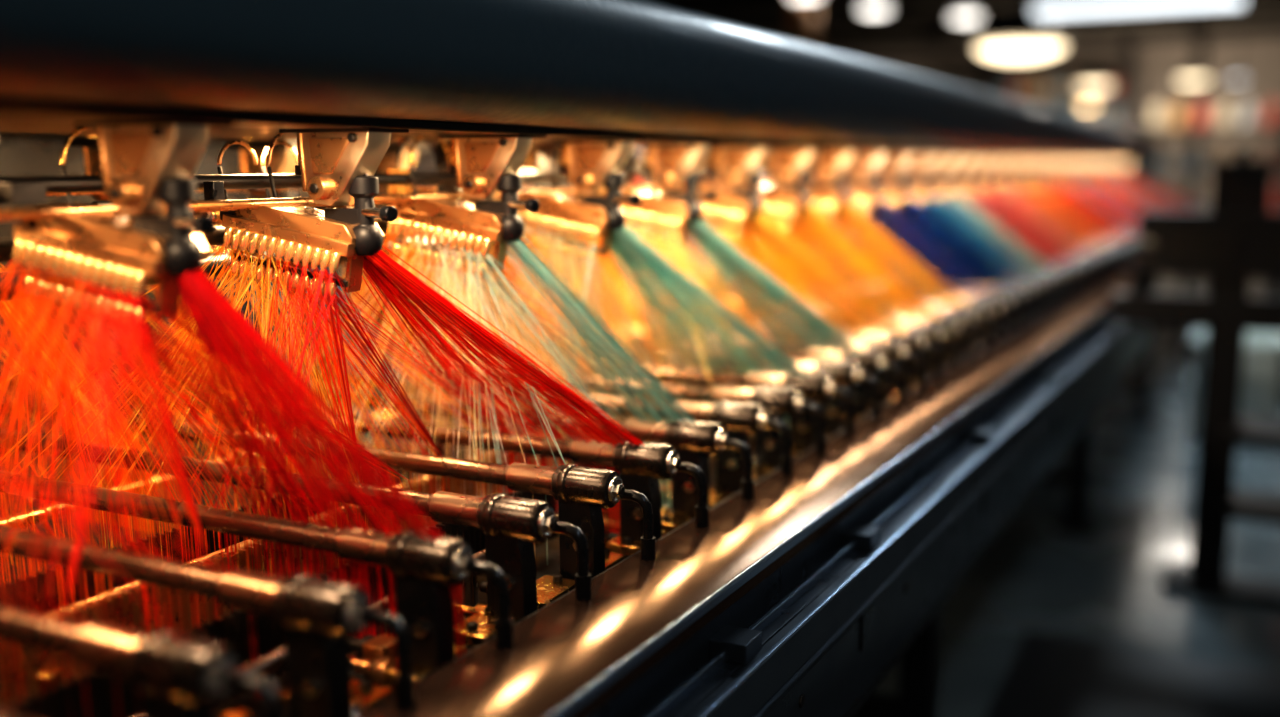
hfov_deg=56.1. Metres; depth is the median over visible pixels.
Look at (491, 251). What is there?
thread
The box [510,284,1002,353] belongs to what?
metal rod
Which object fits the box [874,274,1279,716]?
floor
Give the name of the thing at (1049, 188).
thread
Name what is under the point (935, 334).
metal rod
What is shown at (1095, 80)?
pendant lamp
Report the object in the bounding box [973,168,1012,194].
comb
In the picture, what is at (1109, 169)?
comb
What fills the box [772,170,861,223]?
comb
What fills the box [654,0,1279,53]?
truss
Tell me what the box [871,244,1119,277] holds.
metal rod
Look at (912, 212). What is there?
thread
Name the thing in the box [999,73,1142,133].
rack
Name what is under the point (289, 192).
comb
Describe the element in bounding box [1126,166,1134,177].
comb
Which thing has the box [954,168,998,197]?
comb
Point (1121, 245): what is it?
metal rod
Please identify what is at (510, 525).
metal rod
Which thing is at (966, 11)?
pendant lamp
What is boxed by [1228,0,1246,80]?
pendant lamp
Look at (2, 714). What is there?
metal rod
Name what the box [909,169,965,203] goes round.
comb
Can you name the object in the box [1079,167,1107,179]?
comb
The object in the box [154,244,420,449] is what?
thread
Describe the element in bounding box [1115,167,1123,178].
comb
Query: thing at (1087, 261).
metal rod
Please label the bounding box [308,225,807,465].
thread
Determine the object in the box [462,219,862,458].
thread
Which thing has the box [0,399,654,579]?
metal rod
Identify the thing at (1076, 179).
comb
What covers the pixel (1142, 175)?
thread
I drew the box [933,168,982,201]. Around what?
comb
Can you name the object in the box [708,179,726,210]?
comb
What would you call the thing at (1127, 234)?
metal rod
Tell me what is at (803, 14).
steel column
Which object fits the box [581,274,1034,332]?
metal rod
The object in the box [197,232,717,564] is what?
thread
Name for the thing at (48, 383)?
thread
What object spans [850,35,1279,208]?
wall
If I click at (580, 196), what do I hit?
comb
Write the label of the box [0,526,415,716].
metal rod
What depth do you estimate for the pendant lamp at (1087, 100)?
20.73 m
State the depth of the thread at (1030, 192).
5.48 m
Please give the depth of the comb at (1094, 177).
7.79 m
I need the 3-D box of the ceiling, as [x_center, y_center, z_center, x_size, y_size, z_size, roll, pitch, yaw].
[2.701,-4.834,11.447,14.000,0.100,32.000,5,10,26]
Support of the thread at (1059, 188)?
on the frame at (919, 665)
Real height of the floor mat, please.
0.012 m
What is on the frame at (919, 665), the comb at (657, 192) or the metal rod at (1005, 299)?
the metal rod at (1005, 299)
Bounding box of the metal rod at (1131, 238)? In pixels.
[888,234,1136,260]
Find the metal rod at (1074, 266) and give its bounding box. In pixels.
[711,253,1088,297]
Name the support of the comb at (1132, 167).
attached to the pivot bracket
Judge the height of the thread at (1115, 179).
0.415 m
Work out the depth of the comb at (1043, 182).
5.92 m
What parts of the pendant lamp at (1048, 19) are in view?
lamp shade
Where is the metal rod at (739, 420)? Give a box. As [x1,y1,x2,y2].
[110,348,792,492]
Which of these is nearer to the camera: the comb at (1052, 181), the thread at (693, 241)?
the thread at (693, 241)
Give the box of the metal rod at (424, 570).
[0,470,512,688]
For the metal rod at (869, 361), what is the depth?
2.38 m
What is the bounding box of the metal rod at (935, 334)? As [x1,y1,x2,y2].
[458,301,960,380]
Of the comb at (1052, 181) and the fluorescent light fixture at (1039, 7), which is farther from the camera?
the fluorescent light fixture at (1039, 7)
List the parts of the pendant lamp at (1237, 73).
bulb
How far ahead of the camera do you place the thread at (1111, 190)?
7.86 m
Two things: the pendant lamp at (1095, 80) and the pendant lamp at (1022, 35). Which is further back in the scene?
the pendant lamp at (1095, 80)
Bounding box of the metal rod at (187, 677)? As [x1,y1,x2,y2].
[0,605,283,716]
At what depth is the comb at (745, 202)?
2.44 m
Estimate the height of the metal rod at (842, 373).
0.180 m
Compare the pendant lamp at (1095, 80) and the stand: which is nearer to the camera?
the stand
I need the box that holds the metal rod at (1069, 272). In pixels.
[692,255,1082,300]
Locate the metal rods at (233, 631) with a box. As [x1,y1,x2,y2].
[0,356,817,716]
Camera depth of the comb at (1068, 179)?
6.72 m
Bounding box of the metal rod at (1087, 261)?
[741,250,1100,290]
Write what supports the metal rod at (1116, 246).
on the frame at (919, 665)
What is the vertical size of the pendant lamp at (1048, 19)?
0.970 m
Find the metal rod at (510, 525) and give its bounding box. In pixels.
[0,430,590,648]
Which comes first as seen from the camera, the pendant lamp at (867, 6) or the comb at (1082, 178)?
the comb at (1082, 178)
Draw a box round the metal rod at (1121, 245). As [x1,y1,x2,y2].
[1042,242,1131,264]
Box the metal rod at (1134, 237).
[1088,235,1137,256]
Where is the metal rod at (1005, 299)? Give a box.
[559,276,1024,339]
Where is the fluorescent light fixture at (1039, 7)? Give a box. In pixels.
[1029,0,1242,15]
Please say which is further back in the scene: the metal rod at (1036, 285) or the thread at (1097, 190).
the thread at (1097, 190)
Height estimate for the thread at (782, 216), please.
0.414 m
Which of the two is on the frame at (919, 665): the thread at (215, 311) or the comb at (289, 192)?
the thread at (215, 311)
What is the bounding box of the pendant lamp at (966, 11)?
[949,0,982,20]
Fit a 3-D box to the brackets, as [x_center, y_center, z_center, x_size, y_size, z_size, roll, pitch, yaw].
[1.550,-0.877,5.757,0.406,0.203,13.000,5,10,26]
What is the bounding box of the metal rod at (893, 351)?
[356,309,924,403]
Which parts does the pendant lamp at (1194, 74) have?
bulb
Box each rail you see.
[0,98,1148,216]
[360,264,1156,716]
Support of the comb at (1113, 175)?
attached to the support rail at (19, 118)
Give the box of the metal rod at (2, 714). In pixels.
[0,711,10,716]
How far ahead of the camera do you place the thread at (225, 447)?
1.86 m
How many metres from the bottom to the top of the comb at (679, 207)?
0.138 m
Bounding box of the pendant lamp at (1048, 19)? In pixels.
[1036,16,1053,23]
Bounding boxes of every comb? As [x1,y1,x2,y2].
[13,178,215,325]
[38,203,133,216]
[193,189,293,253]
[222,176,397,297]
[328,203,392,238]
[388,174,539,275]
[434,199,492,234]
[518,173,640,259]
[526,183,578,226]
[570,187,598,198]
[600,172,716,248]
[656,191,669,194]
[670,171,775,239]
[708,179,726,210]
[724,170,823,231]
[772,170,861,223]
[810,169,893,218]
[850,169,921,214]
[881,169,944,208]
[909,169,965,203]
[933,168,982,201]
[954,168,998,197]
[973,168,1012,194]
[976,168,1024,192]
[994,168,1036,195]
[1004,168,1046,192]
[1016,167,1055,188]
[1029,167,1063,188]
[1039,167,1071,184]
[1048,167,1078,183]
[1057,167,1085,182]
[1074,167,1102,180]
[1079,167,1091,182]
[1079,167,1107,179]
[1085,167,1097,181]
[1102,167,1111,179]
[1107,167,1116,179]
[1107,167,1127,177]
[1111,167,1120,178]
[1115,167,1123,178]
[1123,167,1130,177]
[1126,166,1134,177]
[1130,166,1137,176]
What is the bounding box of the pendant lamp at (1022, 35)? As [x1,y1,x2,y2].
[972,0,1069,59]
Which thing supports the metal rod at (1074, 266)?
on the frame at (919, 665)
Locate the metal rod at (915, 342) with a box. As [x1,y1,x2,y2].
[389,304,943,392]
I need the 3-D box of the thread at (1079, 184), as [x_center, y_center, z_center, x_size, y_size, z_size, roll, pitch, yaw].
[2.603,-0.849,7.101,0.793,0.415,0.479,5,10,26]
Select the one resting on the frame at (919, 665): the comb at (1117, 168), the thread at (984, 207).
the thread at (984, 207)
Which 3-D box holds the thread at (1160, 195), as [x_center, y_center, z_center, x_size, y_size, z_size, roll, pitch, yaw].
[4.075,-1.272,9.729,0.731,0.415,0.480,5,10,26]
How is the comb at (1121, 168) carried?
attached to the support rail at (19, 118)
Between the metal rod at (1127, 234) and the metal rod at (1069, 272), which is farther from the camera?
the metal rod at (1127, 234)
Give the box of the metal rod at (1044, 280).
[640,265,1061,315]
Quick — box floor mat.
[986,631,1279,716]
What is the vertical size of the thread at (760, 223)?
0.418 m
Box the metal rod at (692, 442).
[46,360,753,532]
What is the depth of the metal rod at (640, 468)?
1.60 m
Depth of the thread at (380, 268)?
1.47 m
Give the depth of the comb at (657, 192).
3.35 m
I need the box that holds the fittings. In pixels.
[16,295,1070,716]
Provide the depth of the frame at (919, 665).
2.38 m
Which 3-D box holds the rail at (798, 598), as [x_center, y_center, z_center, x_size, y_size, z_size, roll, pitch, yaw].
[0.734,0.177,2.638,0.226,0.310,6.272,5,10,28]
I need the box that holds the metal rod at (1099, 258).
[870,249,1110,283]
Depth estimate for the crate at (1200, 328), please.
7.53 m
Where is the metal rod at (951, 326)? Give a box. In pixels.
[456,293,975,370]
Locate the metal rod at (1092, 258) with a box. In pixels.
[767,249,1105,287]
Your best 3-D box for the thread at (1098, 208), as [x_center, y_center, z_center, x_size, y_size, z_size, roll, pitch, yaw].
[2.340,-0.763,6.558,0.744,0.418,0.484,5,10,26]
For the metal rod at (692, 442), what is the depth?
1.73 m
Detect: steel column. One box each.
[789,0,818,45]
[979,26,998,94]
[1116,36,1137,131]
[1183,27,1212,199]
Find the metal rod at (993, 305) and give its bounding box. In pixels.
[561,281,1014,345]
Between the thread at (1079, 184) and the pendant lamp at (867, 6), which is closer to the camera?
the thread at (1079, 184)
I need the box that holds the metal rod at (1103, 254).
[776,243,1115,280]
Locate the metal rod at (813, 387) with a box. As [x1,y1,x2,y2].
[232,334,855,449]
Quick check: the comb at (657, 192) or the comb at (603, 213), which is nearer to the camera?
the comb at (603, 213)
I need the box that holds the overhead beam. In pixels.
[0,0,1161,159]
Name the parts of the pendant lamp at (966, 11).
bulb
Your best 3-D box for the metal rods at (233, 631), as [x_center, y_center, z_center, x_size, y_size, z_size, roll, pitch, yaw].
[0.373,0.018,2.873,0.282,0.085,6.615,5,10,28]
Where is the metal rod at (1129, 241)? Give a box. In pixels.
[1054,239,1136,262]
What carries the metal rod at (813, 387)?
on the frame at (919, 665)
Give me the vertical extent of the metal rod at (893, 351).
0.180 m
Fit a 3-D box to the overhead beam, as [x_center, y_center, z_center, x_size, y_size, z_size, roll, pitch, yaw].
[1.873,-1.047,5.565,0.236,0.196,13.000,5,10,26]
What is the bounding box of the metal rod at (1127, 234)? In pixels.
[1075,234,1137,248]
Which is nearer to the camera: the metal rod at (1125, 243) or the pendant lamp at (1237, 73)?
the metal rod at (1125, 243)
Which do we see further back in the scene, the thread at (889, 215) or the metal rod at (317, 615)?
the thread at (889, 215)
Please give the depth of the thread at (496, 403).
2.33 m
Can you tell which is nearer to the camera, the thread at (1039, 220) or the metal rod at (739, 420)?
the metal rod at (739, 420)
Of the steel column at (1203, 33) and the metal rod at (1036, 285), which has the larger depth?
the steel column at (1203, 33)
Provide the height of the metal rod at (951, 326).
0.180 m
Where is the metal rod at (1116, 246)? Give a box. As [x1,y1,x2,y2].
[855,240,1128,264]
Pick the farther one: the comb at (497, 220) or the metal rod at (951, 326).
the metal rod at (951, 326)
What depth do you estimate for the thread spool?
13.74 m
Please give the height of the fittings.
0.083 m
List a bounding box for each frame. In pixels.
[0,138,1207,716]
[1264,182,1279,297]
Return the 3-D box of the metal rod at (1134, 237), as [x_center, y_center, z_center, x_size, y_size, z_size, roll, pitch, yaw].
[1.920,-0.597,6.529,1.544,0.180,0.070,5,10,26]
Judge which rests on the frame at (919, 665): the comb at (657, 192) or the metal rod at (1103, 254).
the metal rod at (1103, 254)
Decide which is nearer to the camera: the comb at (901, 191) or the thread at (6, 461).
the thread at (6, 461)
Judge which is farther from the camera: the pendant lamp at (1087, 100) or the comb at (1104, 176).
the pendant lamp at (1087, 100)
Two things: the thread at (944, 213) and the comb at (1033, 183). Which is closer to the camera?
the thread at (944, 213)
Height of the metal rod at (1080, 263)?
0.180 m
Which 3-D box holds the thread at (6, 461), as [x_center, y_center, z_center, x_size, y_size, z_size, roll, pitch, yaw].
[-0.709,0.135,1.016,0.747,0.411,0.473,5,10,26]
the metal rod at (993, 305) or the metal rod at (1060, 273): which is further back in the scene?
the metal rod at (1060, 273)
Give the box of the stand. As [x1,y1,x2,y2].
[1110,149,1279,606]
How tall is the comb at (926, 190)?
0.138 m
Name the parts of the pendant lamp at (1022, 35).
bulb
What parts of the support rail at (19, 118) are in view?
back pivot bracket, pivot bracket, back pivot bracket, pivot bracket, back pivot bracket, pivot bracket, back pivot bracket, pivot bracket, back pivot bracket, back pivot bracket, pivot bracket, back pivot bracket, pivot bracket, pivot bracket, pivot bracket, pivot bracket, pivot bracket, pivot bracket, pivot bracket, pivot bracket, pivot bracket, pivot bracket, pivot bracket, pivot bracket, pivot bracket, pivot bracket, pivot bracket, pivot bracket, pivot bracket, pivot bracket, pivot bracket, pivot bracket, pivot bracket, pivot bracket, pivot bracket, pivot bracket, pivot bracket, pivot bracket, pivot bracket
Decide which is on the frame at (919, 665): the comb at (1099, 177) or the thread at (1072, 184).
the thread at (1072, 184)
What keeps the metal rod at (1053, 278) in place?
attached to the frame at (919, 665)
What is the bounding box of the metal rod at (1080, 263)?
[741,252,1094,294]
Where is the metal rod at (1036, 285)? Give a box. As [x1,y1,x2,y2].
[623,267,1052,321]
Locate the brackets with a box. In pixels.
[0,127,1102,300]
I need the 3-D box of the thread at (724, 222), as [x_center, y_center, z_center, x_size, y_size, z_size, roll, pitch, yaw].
[0.201,-0.305,3.736,0.591,0.413,0.368,-6,11,-32]
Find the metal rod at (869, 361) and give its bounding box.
[312,316,904,416]
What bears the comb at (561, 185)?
attached to the support rail at (19, 118)
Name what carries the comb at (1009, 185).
attached to the support rail at (19, 118)
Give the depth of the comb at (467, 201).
2.54 m
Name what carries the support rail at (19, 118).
attached to the frame at (919, 665)
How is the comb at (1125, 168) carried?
attached to the pivot bracket
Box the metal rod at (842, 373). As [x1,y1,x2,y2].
[268,323,881,434]
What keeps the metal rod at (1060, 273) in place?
attached to the frame at (919, 665)
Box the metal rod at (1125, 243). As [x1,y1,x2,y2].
[853,236,1135,264]
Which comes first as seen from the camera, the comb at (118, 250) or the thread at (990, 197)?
the comb at (118, 250)
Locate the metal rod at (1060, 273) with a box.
[675,259,1075,305]
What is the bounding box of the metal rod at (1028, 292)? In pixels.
[607,269,1044,326]
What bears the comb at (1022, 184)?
attached to the support rail at (19, 118)
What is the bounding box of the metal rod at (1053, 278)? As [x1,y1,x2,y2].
[676,261,1068,310]
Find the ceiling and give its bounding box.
[701,0,1279,39]
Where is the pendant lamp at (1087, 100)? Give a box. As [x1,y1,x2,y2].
[1079,21,1095,107]
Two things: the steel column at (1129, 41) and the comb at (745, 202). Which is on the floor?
the steel column at (1129, 41)
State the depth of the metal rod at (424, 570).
1.20 m
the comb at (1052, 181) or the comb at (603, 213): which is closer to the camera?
the comb at (603, 213)
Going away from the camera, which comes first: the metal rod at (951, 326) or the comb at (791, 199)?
the comb at (791, 199)
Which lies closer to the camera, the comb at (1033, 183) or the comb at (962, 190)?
the comb at (962, 190)
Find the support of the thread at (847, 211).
on the frame at (919, 665)
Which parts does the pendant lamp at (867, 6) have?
lamp shade, bulb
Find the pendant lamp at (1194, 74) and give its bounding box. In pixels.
[1176,8,1210,82]
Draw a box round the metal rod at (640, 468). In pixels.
[0,374,708,557]
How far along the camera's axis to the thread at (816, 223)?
2.83 m
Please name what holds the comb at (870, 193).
attached to the support rail at (19, 118)
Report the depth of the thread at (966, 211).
4.15 m
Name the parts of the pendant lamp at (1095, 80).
bulb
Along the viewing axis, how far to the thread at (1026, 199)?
5.21 m
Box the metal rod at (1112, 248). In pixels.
[830,241,1123,274]
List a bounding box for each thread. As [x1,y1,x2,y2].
[0,245,644,608]
[0,260,464,704]
[0,262,295,504]
[0,263,194,533]
[0,455,257,716]
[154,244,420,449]
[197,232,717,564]
[245,232,515,439]
[278,247,592,391]
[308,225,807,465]
[455,226,655,365]
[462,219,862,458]
[524,211,905,386]
[560,227,741,297]
[618,204,970,315]
[618,206,940,329]
[670,201,996,304]
[786,196,1017,290]
[842,195,1036,281]
[846,193,1051,271]
[917,190,1079,258]
[940,191,1065,268]
[993,188,1091,253]
[1011,188,1100,249]
[1019,185,1108,245]
[1022,185,1117,241]
[1034,184,1126,238]
[1038,180,1138,226]
[1044,183,1132,235]
[1056,182,1137,231]
[1062,182,1137,229]
[1064,181,1138,224]
[1141,175,1203,205]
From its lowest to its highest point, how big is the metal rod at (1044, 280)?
0.180 m
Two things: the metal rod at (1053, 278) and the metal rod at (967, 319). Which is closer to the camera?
the metal rod at (967, 319)
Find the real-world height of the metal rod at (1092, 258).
0.180 m
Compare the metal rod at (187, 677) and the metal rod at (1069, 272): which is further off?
the metal rod at (1069, 272)
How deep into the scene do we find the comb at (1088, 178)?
7.52 m
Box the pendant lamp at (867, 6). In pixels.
[858,0,891,13]
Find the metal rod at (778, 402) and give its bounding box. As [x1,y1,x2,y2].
[168,340,825,468]
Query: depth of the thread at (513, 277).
2.63 m
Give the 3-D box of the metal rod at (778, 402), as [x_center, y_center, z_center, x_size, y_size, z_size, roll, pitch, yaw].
[-0.392,0.085,2.302,1.544,0.180,0.070,5,10,26]
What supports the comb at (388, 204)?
attached to the support rail at (19, 118)
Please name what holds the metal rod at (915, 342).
attached to the frame at (919, 665)
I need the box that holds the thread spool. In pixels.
[1138,101,1279,211]
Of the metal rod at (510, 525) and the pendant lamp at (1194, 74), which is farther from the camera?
the pendant lamp at (1194, 74)
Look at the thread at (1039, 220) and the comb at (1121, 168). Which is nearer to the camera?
the thread at (1039, 220)
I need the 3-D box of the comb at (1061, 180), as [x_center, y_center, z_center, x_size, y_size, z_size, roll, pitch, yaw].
[2.215,-0.965,6.493,0.230,0.138,0.084,4,10,22]
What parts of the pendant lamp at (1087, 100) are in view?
bulb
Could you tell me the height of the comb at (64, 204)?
0.138 m
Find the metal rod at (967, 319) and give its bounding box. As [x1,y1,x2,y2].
[485,288,989,362]
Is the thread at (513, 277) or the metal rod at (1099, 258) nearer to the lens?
the thread at (513, 277)
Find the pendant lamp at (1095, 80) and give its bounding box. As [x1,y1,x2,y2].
[1076,13,1112,89]
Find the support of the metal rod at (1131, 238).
on the frame at (919, 665)
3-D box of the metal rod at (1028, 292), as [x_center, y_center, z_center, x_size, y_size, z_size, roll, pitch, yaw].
[0.547,-0.192,4.019,1.544,0.180,0.070,5,10,26]

